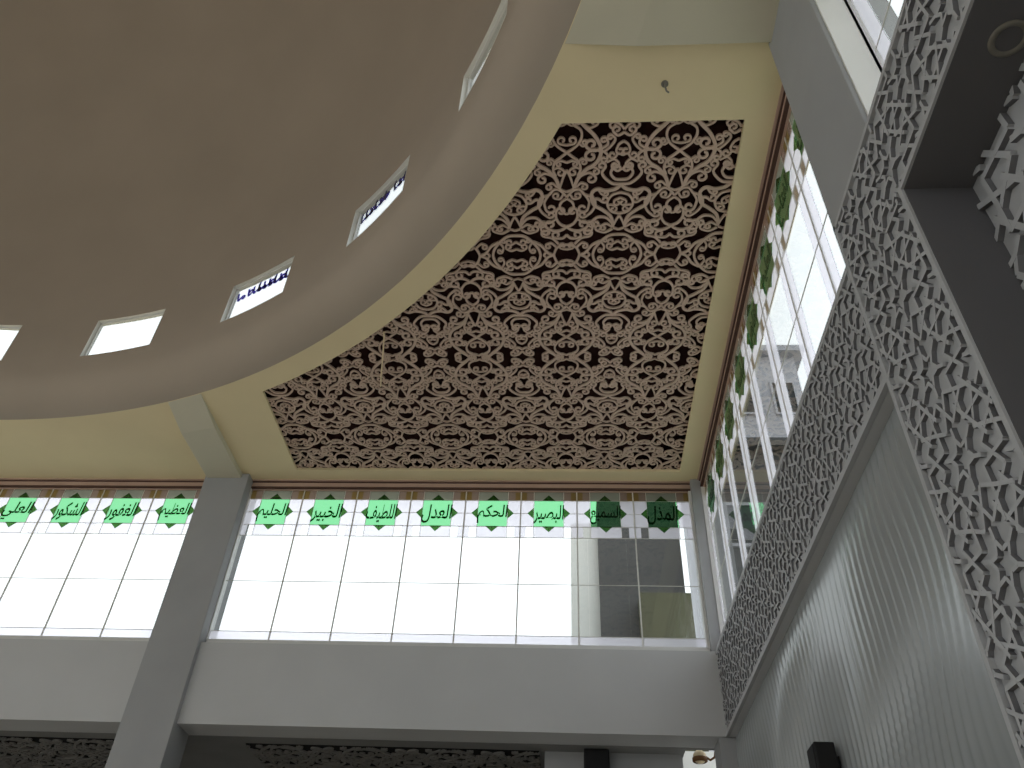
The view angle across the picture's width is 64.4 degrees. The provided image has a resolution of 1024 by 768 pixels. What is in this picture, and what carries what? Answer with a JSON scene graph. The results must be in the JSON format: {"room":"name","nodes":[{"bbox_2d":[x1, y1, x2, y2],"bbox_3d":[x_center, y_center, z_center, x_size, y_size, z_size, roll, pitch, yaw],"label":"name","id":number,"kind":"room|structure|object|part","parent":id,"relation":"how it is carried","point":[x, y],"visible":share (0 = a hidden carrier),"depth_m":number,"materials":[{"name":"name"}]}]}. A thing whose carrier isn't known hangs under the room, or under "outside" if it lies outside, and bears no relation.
{"room":"mosque","nodes":[
{"label":"mosque","id":0,"kind":"room"},
{"bbox_2d":[0,730,713,767],"bbox_3d":[-6.120,4.600,10.311,19.044,0.200,1.844,0,-41,4],"label":"ceiling","id":1,"kind":"structure","parent":0,"point":[200,751],"depth_m":9.44,"materials":[{"name":"paint"}]},
{"bbox_2d":[0,736,114,767],"bbox_3d":[-6.955,4.736,10.336,4.817,0.034,1.608,0,-41,4],"label":"panel","id":2,"kind":"object","parent":1,"relation":"attached to","point":[15,752],"visible":0.82,"depth_m":10.00,"materials":[{"name":"brown wood"}]},
{"bbox_2d":[246,743,540,767],"bbox_3d":[-1.365,4.731,9.997,3.456,0.034,1.578,0,-41,4],"label":"panel","id":3,"kind":"object","parent":1,"relation":"attached to","point":[270,755],"visible":1,"depth_m":9.63,"materials":[{"name":"brown wood"}]},
{"bbox_2d":[692,750,714,763],"bbox_3d":[2.221,4.200,9.221,0.171,0.150,0.422,27,-47,-25],"label":"globe lamp","id":4,"kind":"object","parent":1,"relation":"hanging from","point":[699,756],"visible":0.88,"depth_m":9.24,"materials":[{"name":"beige glass"}]},
{"bbox_3d":[2.147,4.264,9.299,0.151,0.150,0.151,0,-41,4],"label":"globe","id":5,"kind":"part","parent":4,"relation":"part of","materials":[{"name":"beige glass"}]},
{"bbox_2d":[0,479,737,747],"bbox_3d":[-6.314,2.678,10.501,18.644,3.330,0.396,0,-41,4],"label":"wall","id":6,"kind":"structure","parent":0,"point":[601,697],"depth_m":9.24,"materials":[{"name":"grey paint"}]},
{"bbox_2d":[0,488,200,640],"bbox_3d":[-6.514,2.322,10.763,4.570,2.305,0.110,0,-41,4],"label":"window","id":7,"kind":"structure","parent":6,"relation":"in","point":[148,510],"depth_m":11.10,"materials":[{"name":"white metal"}]},
{"bbox_2d":[0,478,203,497],"bbox_3d":[-6.464,1.485,11.595,4.520,0.128,0.335,0,-41,4],"label":"trim","id":8,"kind":"structure","parent":6,"relation":"attached to","point":[4,482],"depth_m":11.47,"materials":[{"name":"brown wood"}]},
{"bbox_2d":[206,489,709,650],"bbox_3d":[-0.663,2.307,10.396,6.070,2.305,0.110,0,-41,4],"label":"window","id":9,"kind":"structure","parent":6,"relation":"in","point":[464,514],"depth_m":10.72,"materials":[{"name":"white metal"}]},
{"bbox_2d":[251,479,689,500],"bbox_3d":[-0.568,1.470,11.225,6.110,0.128,0.335,0,-41,4],"label":"trim","id":10,"kind":"structure","parent":6,"relation":"attached to","point":[257,483],"depth_m":11.14,"materials":[{"name":"brown wood"}]},
{"bbox_2d":[697,84,804,486],"bbox_3d":[2.501,-0.640,8.620,0.335,0.128,6.070,0,-41,4],"label":"trim","id":11,"kind":"structure","parent":6,"relation":"attached to","point":[782,109],"depth_m":8.03,"materials":[{"name":"brown wood"}]},
{"bbox_2d":[0,0,808,485],"bbox_3d":[-6.838,-7.745,7.204,18.863,8.008,19.212,0,-41,4],"label":"ceiling","id":12,"kind":"structure","parent":0,"point":[170,155],"depth_m":10.70,"materials":[{"name":"beige paint"}]},
{"bbox_2d":[168,394,241,477],"bbox_3d":[-3.999,0.775,10.665,0.480,0.085,1.925,0,-41,4],"label":"ceiling beam","id":13,"kind":"structure","parent":12,"relation":"attached to","point":[195,421],"depth_m":10.51,"materials":[{"name":"beige paint"}]},
{"bbox_2d":[0,0,507,357],"bbox_3d":[-6.967,-5.484,5.205,15.200,0.650,15.199,0,-41,4],"label":"drum","id":14,"kind":"object","parent":12,"relation":"attached to","point":[469,71],"visible":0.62,"depth_m":9.19,"materials":[{"name":"white paint"}]},
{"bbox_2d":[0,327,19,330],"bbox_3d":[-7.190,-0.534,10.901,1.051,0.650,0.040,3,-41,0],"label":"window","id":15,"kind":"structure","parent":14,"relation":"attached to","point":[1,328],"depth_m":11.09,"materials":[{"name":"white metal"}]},
{"bbox_2d":[84,312,163,355],"bbox_3d":[-5.056,-0.630,10.662,1.051,0.650,0.040,-8,-42,12],"label":"window","id":16,"kind":"structure","parent":14,"relation":"attached to","point":[102,325],"depth_m":10.84,"materials":[{"name":"white metal"}]},
{"bbox_2d":[225,261,291,319],"bbox_3d":[-3.078,-1.120,9.982,1.051,0.650,0.040,-20,-46,24],"label":"window","id":17,"kind":"structure","parent":14,"relation":"attached to","point":[273,281],"depth_m":10.12,"materials":[{"name":"white metal"}]},
{"bbox_2d":[352,164,407,240],"bbox_3d":[-1.414,-1.963,8.915,0.040,0.650,1.051,32,-49,-29],"label":"window","id":18,"kind":"structure","parent":14,"relation":"attached to","point":[384,192],"depth_m":9.12,"materials":[{"name":"white metal"}]},
{"bbox_2d":[466,0,507,96],"bbox_3d":[-0.200,-3.092,7.547,0.040,0.650,1.051,19,-44,-18],"label":"window","id":19,"kind":"structure","parent":14,"relation":"attached to","point":[499,20],"depth_m":7.83,"materials":[{"name":"white metal"}]},
{"bbox_2d":[264,120,743,468],"bbox_3d":[-0.472,-0.638,9.126,5.400,0.240,5.344,0,-41,4],"label":"panel","id":20,"kind":"object","parent":12,"relation":"attached to","point":[570,334],"visible":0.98,"depth_m":9.12,"materials":[{"name":"brown wood"}]},
{"bbox_2d":[380,331,384,386],"bbox_3d":[-1.500,-0.250,9.405,0.028,0.099,0.961,8,-41,-6],"label":"hanging wire","id":21,"kind":"object","parent":20,"relation":"hanging from","point":[383,331],"visible":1,"depth_m":9.27,"materials":[{"name":"beige metal"}]},
{"bbox_2d":[661,80,668,92],"bbox_3d":[1.256,-2.433,6.659,0.066,0.097,0.075,0,-41,4],"label":"ceiling hook","id":22,"kind":"object","parent":12,"relation":"attached to","point":[664,84],"visible":1,"depth_m":6.66,"materials":[{"name":"metal"}]},
{"bbox_2d":[565,0,778,45],"bbox_3d":[1.328,-2.894,6.136,1.854,0.085,0.650,0,-41,4],"label":"ceiling beam","id":23,"kind":"structure","parent":12,"relation":"attached to","point":[596,22],"depth_m":6.23,"materials":[{"name":"beige paint"}]},
{"bbox_2d":[544,751,682,767],"bbox_3d":[1.066,5.962,7.818,1.560,4.562,0.100,0,-41,4],"label":"wall","id":24,"kind":"structure","parent":0,"point":[552,759],"depth_m":9.22,"materials":[{"name":"grey paint"}]},
{"bbox_2d":[584,749,609,767],"bbox_3d":[0.943,4.385,9.022,0.300,0.600,0.180,0,-41,4],"label":"speaker","id":25,"kind":"object","parent":24,"relation":"attached to","point":[593,758],"visible":1,"depth_m":9.08},
{"bbox_2d":[714,737,738,767],"bbox_3d":[2.399,5.635,7.363,0.514,4.562,0.376,0,-41,4],"label":"pier","id":26,"kind":"object","parent":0,"point":[725,749],"visible":0.4,"depth_m":8.65,"materials":[{"name":"grey paint"}]},
{"bbox_2d":[730,390,893,736],"bbox_3d":[1.997,-0.782,0.741,0.354,5.507,18.712,0,-41,4],"label":"wall","id":27,"kind":"structure","parent":0,"point":[887,406],"depth_m":5.63,"materials":[{"name":"grey paint"}]},
{"bbox_2d":[701,105,840,632],"bbox_3d":[2.376,0.232,7.832,0.110,2.305,6.070,0,-41,4],"label":"window","id":28,"kind":"structure","parent":27,"relation":"in","point":[789,159],"depth_m":7.58,"materials":[{"name":"white metal"}]},
{"bbox_3d":[2.376,0.232,7.832,0.110,2.305,6.070,0,-41,4],"label":"frame","id":29,"kind":"part","parent":28,"relation":"part of","materials":[{"name":"white metal"}]},
{"bbox_2d":[715,266,888,736],"bbox_3d":[2.183,1.432,6.746,0.034,0.945,6.056,0,-41,4],"label":"decorative lattice panel","id":30,"kind":"object","parent":27,"relation":"attached to","point":[845,390],"visible":0.97,"depth_m":5.87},
{"bbox_2d":[769,0,897,226],"bbox_3d":[2.201,-2.004,5.338,0.496,2.384,0.707,0,-41,4],"label":"pillar","id":31,"kind":"structure","parent":27,"relation":"on","point":[830,117],"depth_m":5.13,"materials":[{"name":"grey paint"}]},
{"bbox_2d":[844,0,891,70],"bbox_3d":[2.086,-3.685,3.354,0.110,2.305,4.570,0,-41,4],"label":"window","id":32,"kind":"structure","parent":27,"relation":"in","point":[878,40],"depth_m":4.91,"materials":[{"name":"white glass"}]},
{"bbox_2d":[814,0,881,115],"bbox_3d":[2.062,-2.205,5.045,0.196,2.273,0.012,0,-41,4],"label":"wall reveal","id":33,"kind":"structure","parent":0,"point":[862,68],"depth_m":4.87,"materials":[{"name":"white paint"}]},
{"bbox_3d":[-7.385,0.390,-1.701,24.044,0.200,21.666,0,-41,4],"label":"floor","id":34,"kind":"structure","parent":0,"visible":0},
{"bbox_2d":[105,474,252,767],"bbox_3d":[-4.069,4.361,8.823,0.612,7.892,0.466,0,-41,4],"label":"pillar","id":35,"kind":"structure","parent":34,"relation":"on","point":[149,735],"depth_m":9.78,"materials":[{"name":"grey paint"}]},
{"bbox_2d":[833,0,1023,767],"bbox_3d":[1.803,-0.890,0.618,0.353,5.507,6.262,0,-41,4],"label":"portal","id":36,"kind":"object","parent":34,"relation":"on","point":[928,228],"visible":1,"depth_m":3.45,"materials":[{"name":"grey paint"}]},
{"bbox_3d":[1.953,-0.656,0.403,0.028,4.870,4.786,0,-41,4],"label":"panel","id":37,"kind":"part","parent":36,"relation":"part of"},
{"bbox_2d":[987,19,1023,57],"bbox_3d":[1.994,-1.383,3.261,0.156,0.010,0.156,0,-41,4],"label":"recessed light","id":38,"kind":"object","parent":36,"relation":"attached to","point":[1010,40],"visible":1,"depth_m":3.26,"materials":[{"name":"metal"}]},
{"label":"outside","id":39,"kind":"structure","parent":0,"visible":0},
{"bbox_3d":[-0.077,1.488,-1.296,180.000,0.250,180.000,0,-41,4],"label":"ground","id":40,"kind":"structure","parent":39,"visible":0},
{"bbox_2d":[570,502,684,636],"bbox_3d":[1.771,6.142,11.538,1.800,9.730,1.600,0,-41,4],"label":"building","id":41,"kind":"structure","parent":40,"relation":"on","point":[609,610],"depth_m":13.20,"materials":[{"name":"white paint"}]},
{"bbox_2d":[638,592,708,751],"bbox_3d":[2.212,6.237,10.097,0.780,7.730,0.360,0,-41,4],"label":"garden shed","id":42,"kind":"object","parent":40,"relation":"on","point":[671,613],"visible":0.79,"depth_m":12.25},
{"bbox_2d":[683,751,715,767],"bbox_3d":[2.578,6.915,9.041,1.220,5.350,0.100,0,-41,4],"label":"wall","id":43,"kind":"structure","parent":40,"relation":"on","point":[688,755],"depth_m":10.68,"materials":[{"name":"white paint"}]},
{"bbox_2d":[683,345,801,751],"bbox_3d":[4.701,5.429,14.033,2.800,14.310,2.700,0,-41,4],"label":"apartment block","id":44,"kind":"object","parent":40,"relation":"on","point":[774,421],"visible":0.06,"depth_m":16.86,"materials":[{"name":"white concrete"}]},
{"bbox_2d":[724,437,786,581],"bbox_3d":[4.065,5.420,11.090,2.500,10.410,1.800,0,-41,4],"label":"house","id":45,"kind":"structure","parent":40,"relation":"on","point":[759,470],"depth_m":13.44,"materials":[{"name":"grey concrete"}]},
{"bbox_3d":[2.341,3.623,5.056,0.231,4.562,6.396,0,-41,4],"label":"wall","id":46,"kind":"structure","parent":0,"visible":0},
{"bbox_2d":[736,406,1020,767],"bbox_3d":[2.172,3.513,4.939,0.080,4.560,6.071,0,-41,4],"label":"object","id":47,"kind":"structure","parent":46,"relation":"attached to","point":[879,659],"depth_m":4.65,"materials":[{"name":"grey metal"}]},
{"bbox_2d":[807,741,841,767],"bbox_3d":[2.098,2.553,5.425,0.180,0.270,0.190,0,-41,4],"label":"wall speaker","id":48,"kind":"object","parent":47,"relation":"attached to","point":[820,754],"visible":1,"depth_m":5.40,"materials":[{"name":"black plastic"}]},
{"bbox_2d":[807,744,817,767],"bbox_3d":[2.013,2.553,5.431,0.010,0.238,0.160,0,-41,4],"label":"grille","id":49,"kind":"object","parent":48,"relation":"attached to","point":[812,752],"depth_m":5.43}
]}

